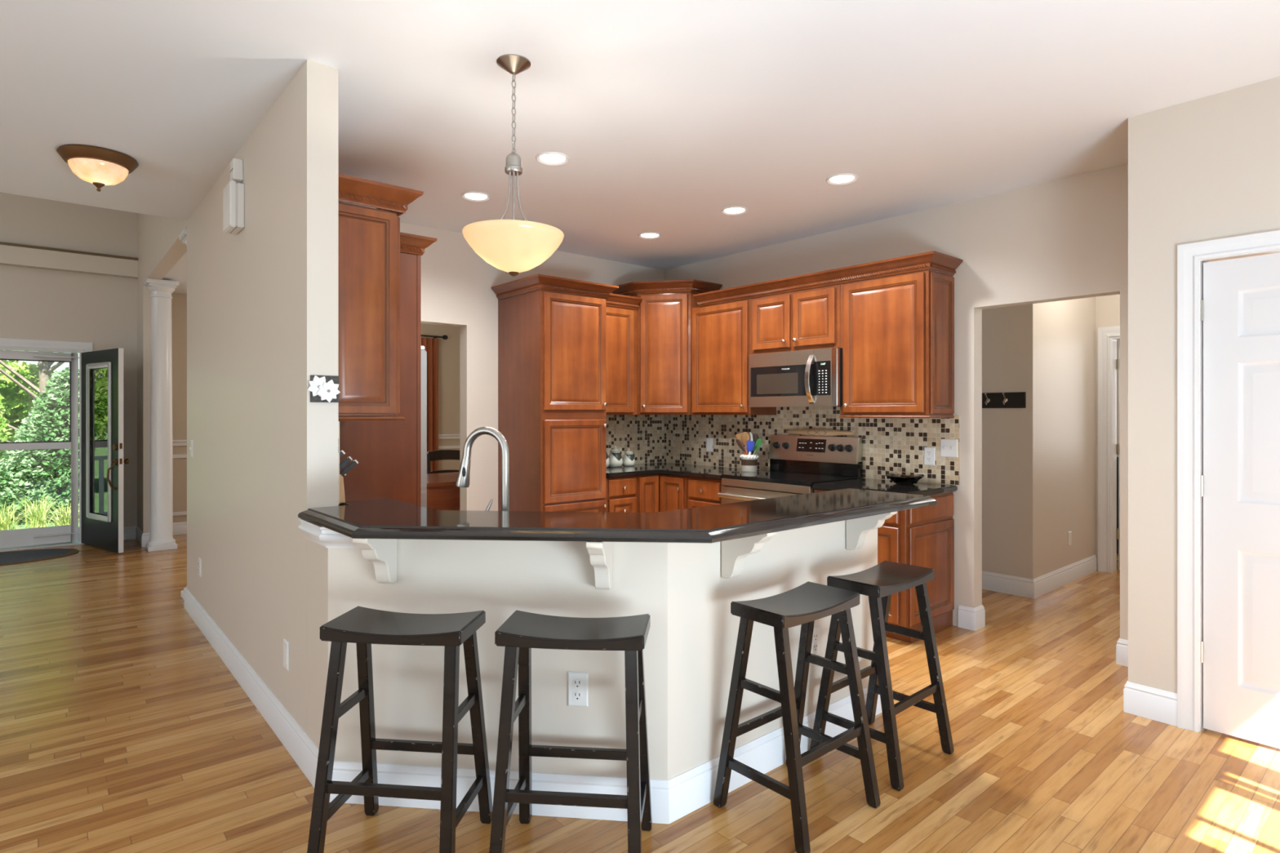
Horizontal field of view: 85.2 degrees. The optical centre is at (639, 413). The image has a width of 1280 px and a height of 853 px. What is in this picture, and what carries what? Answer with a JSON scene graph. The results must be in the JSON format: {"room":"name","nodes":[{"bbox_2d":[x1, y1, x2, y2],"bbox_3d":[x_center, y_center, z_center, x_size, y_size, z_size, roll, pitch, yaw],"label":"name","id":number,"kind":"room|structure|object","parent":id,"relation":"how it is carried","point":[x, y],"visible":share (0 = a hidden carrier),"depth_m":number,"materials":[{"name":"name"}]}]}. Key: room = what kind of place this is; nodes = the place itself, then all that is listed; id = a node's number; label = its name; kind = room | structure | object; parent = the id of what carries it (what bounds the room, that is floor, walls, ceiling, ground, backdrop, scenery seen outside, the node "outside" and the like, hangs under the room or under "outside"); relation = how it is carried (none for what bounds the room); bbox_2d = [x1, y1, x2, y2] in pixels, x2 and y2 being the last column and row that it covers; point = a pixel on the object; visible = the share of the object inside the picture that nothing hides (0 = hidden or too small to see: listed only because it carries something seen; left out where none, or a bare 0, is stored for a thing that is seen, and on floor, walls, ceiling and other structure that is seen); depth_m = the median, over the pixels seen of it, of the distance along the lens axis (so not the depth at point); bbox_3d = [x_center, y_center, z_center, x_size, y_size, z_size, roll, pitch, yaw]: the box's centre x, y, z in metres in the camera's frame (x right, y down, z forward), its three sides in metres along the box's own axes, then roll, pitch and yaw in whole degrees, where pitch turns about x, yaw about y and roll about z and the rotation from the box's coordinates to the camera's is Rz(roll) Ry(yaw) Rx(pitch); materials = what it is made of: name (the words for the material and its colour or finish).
{"room":"kitchen","nodes":[
{"label":"kitchen","id":0,"kind":"room"},
{"bbox_2d":[0,191,137,527],"bbox_3d":[-6.686,-0.470,6.729,3.200,3.700,0.120,0,0,-41],"label":"wall","id":1,"kind":"structure","parent":0,"point":[36,304],"depth_m":7.31,"materials":[{"name":"paint"}]},
{"bbox_2d":[0,346,82,551],"bbox_3d":[-6.302,0.360,7.058,1.010,2.039,0.120,0,0,-41],"label":"door","id":2,"kind":"structure","parent":1,"relation":"in","point":[67,535],"depth_m":7.24,"materials":[{"name":"paint"}]},
{"bbox_2d":[81,347,128,553],"bbox_3d":[-5.475,0.366,7.079,0.947,2.003,0.184,0,0,34],"label":"door","id":3,"kind":"structure","parent":2,"relation":"attached to","point":[102,371],"depth_m":7.05,"materials":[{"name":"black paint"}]},
{"bbox_2d":[0,337,93,544],"bbox_3d":[-6.257,0.318,7.005,1.180,2.125,0.019,0,0,-41],"label":"door frame","id":4,"kind":"structure","parent":1,"relation":"attached to","point":[85,347],"depth_m":7.14,"materials":[{"name":"paint"}]},
{"bbox_2d":[0,244,137,278],"bbox_3d":[-6.653,-1.565,6.599,3.079,0.180,0.120,0,0,-41],"label":"ledge","id":5,"kind":"object","parent":1,"relation":"attached to","point":[11,255],"visible":1,"depth_m":7.17,"materials":[{"name":"paint"}]},
{"bbox_2d":[0,241,137,260],"bbox_3d":[-6.652,-1.669,6.597,3.079,0.026,0.125,0,0,-41],"label":"ledge","id":6,"kind":"object","parent":5,"relation":"on","point":[1,242],"visible":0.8,"depth_m":7.17,"materials":[{"name":"brown wood"}]},
{"bbox_2d":[173,521,186,535],"bbox_3d":[-3.756,1.309,9.150,4.400,0.140,0.014,0,0,-41],"label":"baseboard","id":7,"kind":"structure","parent":1,"relation":"attached to","point":[179,528],"depth_m":7.89,"materials":[{"name":"paint"}]},
{"bbox_2d":[173,434,459,515],"bbox_3d":[-3.749,0.733,9.143,4.400,0.855,0.035,0,0,-41],"label":"trim","id":8,"kind":"structure","parent":1,"relation":"attached to","point":[175,442],"depth_m":7.93,"materials":[{"name":"paint"}]},
{"bbox_2d":[137,59,337,734],"bbox_3d":[-3.357,-0.470,5.203,0.130,3.700,6.530,0,0,-41],"label":"wall","id":9,"kind":"structure","parent":0,"point":[262,299],"depth_m":3.21,"materials":[{"name":"paint"}]},
{"bbox_2d":[222,180,244,235],"bbox_3d":[-2.080,-1.045,3.561,0.066,0.230,0.205,0,0,-41],"label":"door chime","id":10,"kind":"object","parent":9,"relation":"attached to","point":[233,193],"visible":1,"depth_m":3.50,"materials":[{"name":"white plastic"}]},
{"bbox_2d":[230,158,243,182],"bbox_3d":[-2.055,-1.232,3.546,0.046,0.105,0.080,0,0,-41],"label":"sensor box","id":11,"kind":"object","parent":9,"relation":"attached to","point":[236,165],"visible":0.88,"depth_m":3.52,"materials":[{"name":"white plastic"}]},
{"bbox_2d":[283,638,288,671],"bbox_3d":[-1.475,1.006,2.900,0.008,0.117,0.072,0,0,-41],"label":"wall plate","id":12,"kind":"object","parent":9,"relation":"attached to","point":[286,644],"visible":1,"depth_m":2.89,"materials":[{"name":"white plastic"}]},
{"bbox_2d":[306,375,340,402],"bbox_3d":[-1.230,-0.094,2.708,0.119,0.104,0.026,0,0,-41],"label":"plaque","id":13,"kind":"object","parent":9,"relation":"attached to","point":[322,388],"visible":1,"depth_m":2.70,"materials":[{"name":"stone"}]},
{"bbox_2d":[297,518,358,548],"bbox_3d":[-1.137,0.441,2.521,0.417,0.078,0.111,0,0,32],"label":"trim","id":14,"kind":"structure","parent":9,"relation":"attached to","point":[325,537],"depth_m":2.47,"materials":[{"name":"paint"}]},
{"bbox_2d":[337,421,339,504],"bbox_3d":[-1.489,0.249,3.104,0.005,0.432,0.908,0,0,-41],"label":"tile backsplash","id":15,"kind":"structure","parent":9,"relation":"attached to","point":[338,421],"depth_m":2.76,"materials":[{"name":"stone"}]},
{"bbox_2d":[337,173,423,420],"bbox_3d":[-1.375,-0.475,3.269,0.396,1.014,0.818,0,0,-41],"label":"upper cabinet","id":16,"kind":"object","parent":9,"relation":"attached to","point":[369,238],"visible":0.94,"depth_m":3.00,"materials":[{"name":"brown wood"}]},
{"bbox_2d":[171,292,459,522],"bbox_3d":[-2.332,0.009,7.565,4.500,2.743,4.515,0,0,-41],"label":"wall","id":17,"kind":"structure","parent":0,"point":[449,348],"depth_m":7.94,"materials":[{"name":"paint"}]},
{"bbox_2d":[123,525,150,546],"bbox_3d":[-5.377,1.309,7.424,0.780,0.140,0.320,0,0,20],"label":"baseboard","id":18,"kind":"structure","parent":17,"relation":"attached to","point":[129,532],"depth_m":7.56,"materials":[{"name":"paint"}]},
{"bbox_2d":[421,334,447,339],"bbox_3d":[-3.546,-1.075,9.260,2.060,0.060,0.119,0,0,-41],"label":"curtain rod","id":19,"kind":"object","parent":17,"relation":"attached to","point":[444,337],"visible":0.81,"depth_m":9.81,"materials":[{"name":"black metal"}]},
{"bbox_2d":[421,337,438,474],"bbox_3d":[-2.941,0.150,9.744,0.250,2.400,0.064,0,0,-41],"label":"curtain","id":20,"kind":"object","parent":19,"relation":"hanging from","point":[430,344],"visible":0.48,"depth_m":9.75,"materials":[{"name":"orange fabric"}]},
{"bbox_2d":[184,587,882,824],"bbox_3d":[-1.325,1.309,3.409,4.672,0.140,1.586,0,0,22],"label":"baseboard","id":21,"kind":"structure","parent":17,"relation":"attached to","point":[672,799],"depth_m":2.46,"materials":[{"name":"paint"}]},
{"bbox_2d":[400,222,663,511],"bbox_3d":[-1.177,0.009,5.506,3.604,2.743,0.115,0,0,-41],"label":"wall","id":22,"kind":"structure","parent":0,"point":[456,282],"depth_m":5.37,"materials":[{"name":"paint"}]},
{"bbox_2d":[606,293,642,414],"bbox_3d":[-0.319,-0.483,5.901,0.561,0.997,0.397,0,0,-41],"label":"upper cabinet","id":23,"kind":"object","parent":22,"relation":"attached to","point":[622,322],"visible":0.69,"depth_m":5.85,"materials":[{"name":"brown wood"}]},
{"bbox_2d":[606,414,663,463],"bbox_3d":[-0.217,0.241,6.243,1.160,0.450,0.014,0,0,-41],"label":"tile backsplash","id":24,"kind":"structure","parent":22,"relation":"attached to","point":[643,434],"depth_m":6.41,"materials":[{"name":"tile"}]},
{"bbox_2d":[306,520,877,780],"bbox_3d":[-0.028,0.890,2.681,2.435,0.979,0.698,0,0,-14],"label":"wall","id":25,"kind":"structure","parent":0,"point":[689,651],"depth_m":2.44,"materials":[{"name":"paint"}]},
{"bbox_2d":[351,537,396,583],"bbox_3d":[-0.891,0.498,2.347,0.052,0.194,0.215,0,0,6],"label":"corbel","id":26,"kind":"object","parent":25,"relation":"attached to","point":[382,553],"visible":0.9,"depth_m":2.38,"materials":[{"name":"paint"}]},
{"bbox_2d":[567,671,588,706],"bbox_3d":[-0.213,0.945,2.379,0.072,0.117,0.009,0,0,6],"label":"wall outlet","id":27,"kind":"object","parent":25,"relation":"attached to","point":[577,682],"visible":1,"depth_m":2.38,"materials":[{"name":"white plastic"}]},
{"bbox_2d":[586,541,612,590],"bbox_3d":[-0.131,0.498,2.264,0.052,0.194,0.215,0,0,6],"label":"corbel","id":28,"kind":"object","parent":25,"relation":"attached to","point":[600,553],"visible":0.91,"depth_m":2.28,"materials":[{"name":"paint"}]},
{"bbox_2d":[297,488,937,542],"bbox_3d":[0.036,0.382,2.661,2.637,0.037,1.100,0,0,-11],"label":"countertop","id":29,"kind":"structure","parent":25,"relation":"on","point":[375,518],"depth_m":2.41,"materials":[{"name":"black stone"}]},
{"bbox_2d":[339,474,345,502],"bbox_3d":[-1.226,0.301,2.834,0.030,0.124,0.070,0,0,-41],"label":"knife block","id":30,"kind":"object","parent":29,"relation":"on","point":[342,500],"visible":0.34,"depth_m":2.81,"materials":[{"name":"brown wood"}]},
{"bbox_2d":[339,459,358,475],"bbox_3d":[-1.183,0.220,2.834,0.072,0.062,0.017,0,0,-41],"label":"kitchen knife","id":31,"kind":"object","parent":30,"relation":"on","point":[353,464],"visible":1,"depth_m":2.83,"materials":[{"name":"black plastic"}]},
{"bbox_2d":[721,532,777,578],"bbox_3d":[0.382,0.498,2.452,0.052,0.194,0.215,0,0,-41],"label":"corbel","id":32,"kind":"object","parent":25,"relation":"attached to","point":[735,552],"visible":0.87,"depth_m":2.47,"materials":[{"name":"paint"}]},
{"bbox_2d":[810,626,819,655],"bbox_3d":[0.725,0.950,2.885,0.072,0.117,0.009,0,0,-41],"label":"wall outlet","id":33,"kind":"object","parent":25,"relation":"attached to","point":[815,638],"visible":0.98,"depth_m":2.89,"materials":[{"name":"white plastic"}]},
{"bbox_2d":[845,511,897,550],"bbox_3d":[0.986,0.498,2.969,0.052,0.194,0.215,0,0,-41],"label":"corbel","id":34,"kind":"object","parent":25,"relation":"attached to","point":[856,529],"visible":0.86,"depth_m":2.99,"materials":[{"name":"paint"}]},
{"bbox_2d":[0,0,1279,293],"bbox_3d":[-0.699,-1.423,4.813,13.400,0.120,10.820,0,0,-41],"label":"ceiling","id":35,"kind":"structure","parent":0,"point":[668,116],"depth_m":3.02,"materials":[{"name":"paint"}]},
{"bbox_2d":[56,143,138,191],"bbox_3d":[-2.869,-1.269,3.691,0.344,0.188,0.344,0,0,-41],"label":"ceiling lamp","id":36,"kind":"object","parent":35,"relation":"attached to","point":[100,166],"visible":1,"depth_m":3.61,"materials":[{"name":"beige glass"}]},
{"bbox_2d":[461,191,490,201],"bbox_3d":[-1.029,-1.358,4.372,0.182,0.008,0.182,0,0,-41],"label":"recessed light","id":37,"kind":"object","parent":35,"relation":"in","point":[471,196],"visible":1,"depth_m":4.37,"materials":[{"name":"white"}]},
{"bbox_2d":[462,53,564,276],"bbox_3d":[-0.491,-0.947,2.707,0.389,0.830,0.389,0,0,-41],"label":"pendant lamp","id":38,"kind":"object","parent":35,"relation":"hanging from","point":[513,246],"visible":1,"depth_m":2.62,"materials":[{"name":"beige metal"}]},
{"bbox_2d":[535,151,569,165],"bbox_3d":[-0.467,-1.358,3.721,0.182,0.008,0.182,0,0,-41],"label":"recessed light","id":39,"kind":"object","parent":35,"relation":"in","point":[553,158],"visible":1,"depth_m":3.72,"materials":[{"name":"white plastic"}]},
{"bbox_2d":[638,231,662,239],"bbox_3d":[0.075,-1.358,5.331,0.182,0.008,0.182,0,0,-41],"label":"recessed light","id":40,"kind":"object","parent":35,"relation":"in","point":[647,235],"visible":1,"depth_m":5.33,"materials":[{"name":"white"}]},
{"bbox_2d":[720,206,747,215],"bbox_3d":[0.635,-1.358,4.678,0.182,0.008,0.182,0,0,-41],"label":"recessed light","id":41,"kind":"object","parent":35,"relation":"in","point":[732,211],"visible":1,"depth_m":4.67,"materials":[{"name":"white"}]},
{"bbox_2d":[826,173,858,185],"bbox_3d":[1.175,-1.358,4.048,0.182,0.008,0.182,0,0,-41],"label":"recessed light","id":42,"kind":"object","parent":35,"relation":"in","point":[845,178],"visible":1,"depth_m":4.05,"materials":[{"name":"white"}]},
{"bbox_2d":[0,533,1279,852],"bbox_3d":[-0.699,1.430,4.813,13.400,0.100,10.820,0,0,-41],"label":"floor","id":43,"kind":"structure","parent":0,"point":[123,729],"depth_m":2.75,"materials":[{"name":"brown wood"}]},
{"bbox_2d":[0,548,79,565],"bbox_3d":[-6.037,1.374,6.587,1.140,0.011,0.780,0,0,-41],"label":"door mat","id":44,"kind":"object","parent":43,"relation":"on","point":[11,557],"visible":1,"depth_m":6.71,"materials":[{"name":"grey fabric"}]},
{"bbox_2d":[143,278,178,551],"bbox_3d":[-4.877,0.020,7.096,0.268,2.720,0.268,0,0,-41],"label":"round column","id":45,"kind":"structure","parent":43,"relation":"on","point":[162,538],"depth_m":7.02,"materials":[{"name":"paint"}]},
{"bbox_2d":[178,228,186,600],"bbox_3d":[-3.281,0.020,5.222,0.268,2.720,0.268,0,0,-41],"label":"round column","id":46,"kind":"structure","parent":43,"relation":"on","point":[183,236],"depth_m":5.14,"materials":[{"name":"paint"}]},
{"bbox_2d":[337,231,437,505],"bbox_3d":[-1.770,0.199,4.041,0.795,2.362,1.008,0,0,-41],"label":"end panel","id":47,"kind":"object","parent":43,"relation":"on","point":[388,453],"visible":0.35,"depth_m":3.85,"materials":[{"name":"brown wood"}]},
{"bbox_2d":[306,606,493,852],"bbox_3d":[-0.739,1.013,2.198,0.445,0.734,0.388,0,0,6],"label":"bar stool","id":48,"kind":"object","parent":43,"relation":"on","point":[364,627],"visible":0.98,"depth_m":2.12,"materials":[{"name":"black paint"}]},
{"bbox_2d":[421,346,426,506],"bbox_3d":[-1.773,0.497,4.093,0.812,1.765,0.900,0,0,-41],"label":"refrigerator","id":49,"kind":"object","parent":43,"relation":"on","point":[424,353],"visible":0.08,"depth_m":3.97,"materials":[{"name":"metal"}]},
{"bbox_2d":[426,471,459,510],"bbox_3d":[-1.937,1.000,6.682,1.550,0.760,0.950,0,0,-41],"label":"dining table","id":50,"kind":"object","parent":43,"relation":"on","point":[442,493],"visible":0.02,"depth_m":6.27,"materials":[{"name":"brown wood"}]},
{"bbox_2d":[426,449,459,473],"bbox_3d":[-2.068,0.898,7.645,0.430,0.966,0.473,0,0,-37],"label":"dining chair","id":51,"kind":"object","parent":43,"relation":"on","point":[440,455],"visible":0.37,"depth_m":7.80,"materials":[{"name":"brown wood"}]},
{"bbox_2d":[491,274,618,511],"bbox_3d":[-0.666,0.199,5.412,0.736,2.362,0.688,0,0,-41],"label":"pantry cabinet","id":52,"kind":"object","parent":43,"relation":"on","point":[552,344],"visible":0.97,"depth_m":5.20,"materials":[{"name":"brown wood"}]},
{"bbox_2d":[488,610,652,852],"bbox_3d":[-0.199,1.013,2.154,0.445,0.734,0.388,0,0,5],"label":"bar stool","id":53,"kind":"object","parent":43,"relation":"on","point":[523,631],"visible":1,"depth_m":2.06,"materials":[{"name":"black paint"}]},
{"bbox_2d":[606,475,637,512],"bbox_3d":[-0.321,0.943,5.720,0.322,0.874,0.654,0,0,-41],"label":"base cabinet","id":54,"kind":"object","parent":43,"relation":"on","point":[621,492],"visible":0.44,"depth_m":5.49,"materials":[{"name":"brown wood"}]},
{"bbox_2d":[637,474,687,512],"bbox_3d":[0.211,0.943,6.001,0.844,0.874,0.920,0,0,-41],"label":"base cabinet","id":55,"kind":"object","parent":43,"relation":"on","point":[655,492],"visible":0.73,"depth_m":5.66,"materials":[{"name":"brown wood"}]},
{"bbox_2d":[606,462,767,479],"bbox_3d":[0.214,0.485,5.739,1.160,0.038,1.310,0,0,-41],"label":"countertop","id":56,"kind":"structure","parent":55,"relation":"on","point":[706,472],"depth_m":5.67,"materials":[{"name":"black stone"}]},
{"bbox_2d":[608,446,622,466],"bbox_3d":[-0.215,0.376,6.050,0.134,0.179,0.134,0,0,-41],"label":"ceramic canister","id":57,"kind":"object","parent":56,"relation":"on","point":[615,459],"visible":0.96,"depth_m":6.00,"materials":[{"name":"ceramic"}]},
{"bbox_2d":[622,448,635,466],"bbox_3d":[-0.098,0.391,6.150,0.112,0.149,0.112,0,0,-41],"label":"ceramic canister","id":58,"kind":"object","parent":56,"relation":"on","point":[628,460],"visible":0.99,"depth_m":6.11,"materials":[{"name":"ceramic"}]},
{"bbox_2d":[739,453,759,471],"bbox_3d":[0.873,0.399,5.560,0.153,0.134,0.151,0,0,-41],"label":"utensil crock","id":59,"kind":"object","parent":56,"relation":"on","point":[748,463],"visible":0.98,"depth_m":5.51,"materials":[{"name":"ceramic"}]},
{"bbox_2d":[687,476,723,508],"bbox_3d":[0.707,0.943,5.558,0.654,0.874,0.392,0,0,-41],"label":"base cabinet","id":60,"kind":"object","parent":43,"relation":"on","point":[701,492],"visible":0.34,"depth_m":5.37,"materials":[{"name":"brown wood"}]},
{"bbox_2d":[717,435,862,504],"bbox_3d":[1.079,0.777,5.083,0.691,1.205,0.795,0,0,-41],"label":"range","id":61,"kind":"object","parent":43,"relation":"on","point":[797,463],"visible":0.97,"depth_m":5.10,"materials":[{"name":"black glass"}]},
{"bbox_2d":[722,470,857,486],"bbox_3d":[1.081,0.471,5.085,0.557,0.026,0.795,0,0,-41],"label":"cooktop","id":62,"kind":"object","parent":61,"relation":"in","point":[769,477],"depth_m":5.01,"materials":[{"name":"black glass"}]},
{"bbox_2d":[786,428,853,435],"bbox_3d":[1.347,0.146,5.248,0.056,0.054,0.580,0,0,-41],"label":"rolling pin","id":63,"kind":"object","parent":61,"relation":"on","point":[808,432],"visible":1,"depth_m":5.22,"materials":[{"name":"brown wood"}]},
{"bbox_2d":[713,581,880,852],"bbox_3d":[0.551,1.013,2.447,0.445,0.734,0.388,0,0,-41],"label":"bar stool","id":64,"kind":"object","parent":43,"relation":"on","point":[808,602],"visible":1,"depth_m":2.40,"materials":[{"name":"black paint"}]},
{"bbox_2d":[809,560,954,791],"bbox_3d":[0.982,1.013,2.825,0.445,0.734,0.388,0,0,-42],"label":"bar stool","id":65,"kind":"object","parent":43,"relation":"on","point":[878,582],"visible":0.96,"depth_m":2.78,"materials":[{"name":"black paint"}]},
{"bbox_2d":[814,489,954,643],"bbox_3d":[1.576,0.943,4.543,0.654,0.874,0.660,0,0,-41],"label":"base cabinet","id":66,"kind":"object","parent":43,"relation":"on","point":[922,536],"visible":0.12,"depth_m":4.26,"materials":[{"name":"brown wood"}]},
{"bbox_2d":[812,478,957,495],"bbox_3d":[1.592,0.485,4.541,0.626,0.038,0.677,0,0,-41],"label":"countertop","id":67,"kind":"structure","parent":66,"relation":"on","point":[880,485],"depth_m":4.44,"materials":[{"name":"black stone"}]},
{"bbox_2d":[884,473,924,484],"bbox_3d":[1.740,0.436,4.578,0.235,0.060,0.235,0,0,29],"label":"glass bowl","id":68,"kind":"object","parent":67,"relation":"on","point":[898,478],"visible":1,"depth_m":4.54,"materials":[{"name":"black glass"}]},
{"bbox_2d":[1116,455,1118,553],"bbox_3d":[4.669,0.905,7.093,0.320,0.950,0.800,0,0,-41],"label":"bookcase","id":69,"kind":"object","parent":43,"relation":"on","point":[1117,455],"visible":0.02,"depth_m":6.83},
{"bbox_3d":[-0.399,0.943,3.362,1.991,0.874,1.934,0,0,-41],"label":"base cabinet","id":70,"kind":"object","parent":43,"relation":"on","visible":0},
{"bbox_2d":[339,498,437,510],"bbox_3d":[-0.398,0.485,3.135,2.772,0.038,1.266,0,0,2],"label":"countertop","id":71,"kind":"structure","parent":70,"relation":"on","point":[390,499],"depth_m":3.53,"materials":[{"name":"black stone"}]},
{"bbox_2d":[455,426,509,511],"bbox_3d":[-0.605,0.259,2.723,0.248,0.413,0.076,0,0,19],"label":"kitchen faucet","id":72,"kind":"object","parent":71,"relation":"on","point":[463,477],"visible":0.67,"depth_m":2.69,"materials":[{"name":"silver metal"}]},
{"bbox_2d":[663,163,1128,639],"bbox_3d":[1.509,0.009,5.229,0.115,2.743,4.030,0,0,-41],"label":"wall","id":73,"kind":"structure","parent":0,"point":[1065,238],"depth_m":4.39,"materials":[{"name":"paint"}]},
{"bbox_2d":[612,279,722,414],"bbox_3d":[0.220,-0.551,6.121,0.675,1.132,0.760,0,0,-41],"label":"upper cabinet","id":74,"kind":"object","parent":73,"relation":"attached to","point":[664,317],"visible":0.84,"depth_m":5.92,"materials":[{"name":"brown wood"}]},
{"bbox_2d":[691,298,776,414],"bbox_3d":[0.747,-0.438,5.733,0.382,0.905,0.650,0,0,-41],"label":"upper cabinet","id":75,"kind":"object","parent":73,"relation":"attached to","point":[721,332],"visible":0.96,"depth_m":5.61,"materials":[{"name":"brown wood"}]},
{"bbox_2d":[750,284,839,354],"bbox_3d":[1.220,-0.671,5.181,0.382,0.438,0.798,0,0,-41],"label":"upper cabinet","id":76,"kind":"object","parent":73,"relation":"attached to","point":[806,319],"visible":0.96,"depth_m":5.04,"materials":[{"name":"brown wood"}]},
{"bbox_2d":[748,347,842,407],"bbox_3d":[1.210,-0.246,5.134,0.433,0.402,0.785,0,0,-41],"label":"microwave","id":77,"kind":"object","parent":76,"relation":"attached to","point":[810,377],"visible":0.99,"depth_m":4.99,"materials":[{"name":"silver metal"}]},
{"bbox_2d":[693,250,963,306],"bbox_3d":[1.255,-0.936,5.121,0.388,0.092,2.062,0,0,-41],"label":"crown molding","id":78,"kind":"structure","parent":76,"relation":"attached to","point":[934,260],"depth_m":4.75,"materials":[{"name":"brown wood"}]},
{"bbox_2d":[663,406,959,484],"bbox_3d":[1.140,0.198,5.560,0.013,0.536,2.816,0,0,-41],"label":"tile backsplash","id":79,"kind":"structure","parent":73,"relation":"attached to","point":[889,445],"depth_m":5.21,"materials":[{"name":"tile"}]},
{"bbox_2d":[924,447,935,465],"bbox_3d":[1.923,0.287,4.628,0.009,0.120,0.075,0,0,-41],"label":"wall outlet","id":80,"kind":"object","parent":79,"relation":"attached to","point":[929,452],"visible":1,"depth_m":4.62,"materials":[{"name":"white plastic"}]},
{"bbox_2d":[940,439,957,457],"bbox_3d":[2.005,0.228,4.526,0.017,0.118,0.115,0,0,-41],"label":"light switch","id":81,"kind":"object","parent":79,"relation":"attached to","point":[948,447],"visible":1,"depth_m":4.53,"materials":[{"name":"white plastic"}]},
{"bbox_2d":[839,269,954,417],"bbox_3d":[1.690,-0.429,4.632,0.382,0.922,0.645,0,0,-41],"label":"upper cabinet","id":82,"kind":"object","parent":73,"relation":"attached to","point":[897,331],"visible":1,"depth_m":4.47,"materials":[{"name":"brown wood"}]},
{"bbox_2d":[958,604,985,631],"bbox_3d":[1.221,1.309,5.566,0.143,0.140,2.934,0,0,-41],"label":"baseboard","id":83,"kind":"structure","parent":73,"relation":"attached to","point":[969,618],"depth_m":4.45,"materials":[{"name":"paint"}]},
{"bbox_2d":[1115,638,1128,666],"bbox_3d":[2.735,1.309,3.787,0.129,0.140,0.214,0,0,-41],"label":"baseboard","id":84,"kind":"structure","parent":73,"relation":"attached to","point":[1122,647],"depth_m":3.81,"materials":[{"name":"paint"}]},
{"bbox_2d":[982,297,1095,579],"bbox_3d":[2.119,0.009,6.449,3.585,2.743,1.360,0,0,30],"label":"wall","id":85,"kind":"structure","parent":0,"point":[1038,460],"depth_m":5.41,"materials":[{"name":"paint"}]},
{"bbox_2d":[982,391,1026,408],"bbox_3d":[2.654,-0.098,5.452,0.074,0.120,0.660,0,0,-41],"label":"hook rail","id":86,"kind":"object","parent":85,"relation":"attached to","point":[1016,399],"visible":0.52,"depth_m":5.32,"materials":[{"name":"black wood"}]},
{"bbox_2d":[982,555,1097,599],"bbox_3d":[2.522,1.309,6.718,1.399,0.140,2.877,0,0,-41],"label":"baseboard","id":87,"kind":"structure","parent":85,"relation":"attached to","point":[1035,588],"depth_m":5.39,"materials":[{"name":"paint"}]},
{"bbox_2d":[1095,293,1119,570],"bbox_3d":[3.472,0.009,4.955,2.510,2.743,1.290,0,0,-41],"label":"wall","id":88,"kind":"structure","parent":0,"point":[1107,307],"depth_m":6.08,"materials":[{"name":"paint"}]},
{"bbox_2d":[1116,339,1119,455],"bbox_3d":[5.193,0.009,6.554,2.185,2.743,2.800,0,0,-41],"label":"wall","id":89,"kind":"structure","parent":0,"point":[1117,340],"depth_m":7.85,"materials":[{"name":"paint"}]},
{"bbox_2d":[1097,325,1119,573],"bbox_3d":[4.665,0.318,5.990,0.918,2.125,1.000,0,0,-41],"label":"door frame","id":90,"kind":"structure","parent":89,"relation":"in","point":[1108,364],"depth_m":6.04,"materials":[{"name":"paint"}]},
{"bbox_2d":[1128,76,1279,693],"bbox_3d":[3.221,0.009,2.611,0.690,2.743,2.175,0,0,-41],"label":"wall","id":91,"kind":"structure","parent":0,"point":[1206,168],"depth_m":3.11,"materials":[{"name":"paint"}]},
{"bbox_2d":[1123,680,1177,726],"bbox_3d":[2.547,1.309,3.349,0.654,0.140,0.204,0,0,-41],"label":"baseboard","id":92,"kind":"structure","parent":91,"relation":"attached to","point":[1144,701],"depth_m":3.13,"materials":[{"name":"paint"}]},
{"bbox_2d":[1177,230,1279,748],"bbox_3d":[2.711,0.322,2.727,0.165,2.117,0.959,0,0,-41],"label":"door","id":93,"kind":"structure","parent":91,"relation":"in","point":[1228,288],"depth_m":2.95,"materials":[{"name":"paint"}]},
{"label":"outside","id":94,"kind":"structure","parent":0,"visible":0},
{"bbox_2d":[0,458,79,529],"bbox_3d":[-29.665,1.830,26.949,70.000,0.200,60.470,0,0,-41],"label":"ground","id":95,"kind":"structure","parent":94,"point":[21,525],"depth_m":11.14,"materials":[{"name":"green plant"}]},
{"bbox_2d":[0,502,29,530],"bbox_3d":[-8.603,1.468,9.424,0.681,0.523,0.740,0,0,-41],"label":"clump","id":96,"kind":"object","parent":95,"relation":"on","point":[4,523],"visible":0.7,"depth_m":9.41,"materials":[{"name":"green plant"}]},
{"bbox_2d":[0,349,54,474],"bbox_3d":[-18.179,-2.440,19.794,5.406,8.662,6.242,0,0,-41],"label":"maple tree","id":97,"kind":"object","parent":95,"relation":"on","point":[14,415],"visible":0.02,"depth_m":18.47,"materials":[{"name":"green plant"}]},
{"bbox_2d":[16,495,58,528],"bbox_3d":[-8.818,1.468,10.178,0.692,0.523,0.663,0,0,32],"label":"clump","id":98,"kind":"object","parent":95,"relation":"on","point":[35,522],"visible":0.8,"depth_m":10.12,"materials":[{"name":"green plant"}]},
{"bbox_2d":[0,351,75,488],"bbox_3d":[-12.643,-1.563,15.143,3.767,6.594,5.880,0,0,45],"label":"maple tree","id":99,"kind":"object","parent":95,"relation":"on","point":[20,383],"visible":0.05,"depth_m":15.00,"materials":[{"name":"green plant"}]},
{"bbox_2d":[0,364,79,521],"bbox_3d":[-9.620,0.382,11.759,2.559,2.705,2.579,0,0,37],"label":"spruce tree","id":100,"kind":"object","parent":95,"relation":"on","point":[50,420],"visible":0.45,"depth_m":11.23,"materials":[{"name":"green plant"}]},
{"bbox_2d":[27,500,79,526],"bbox_3d":[-8.031,1.469,9.726,0.856,0.523,0.701,0,0,-41],"label":"clump","id":101,"kind":"object","parent":95,"relation":"on","point":[66,517],"visible":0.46,"depth_m":9.69,"materials":[{"name":"green plant"}]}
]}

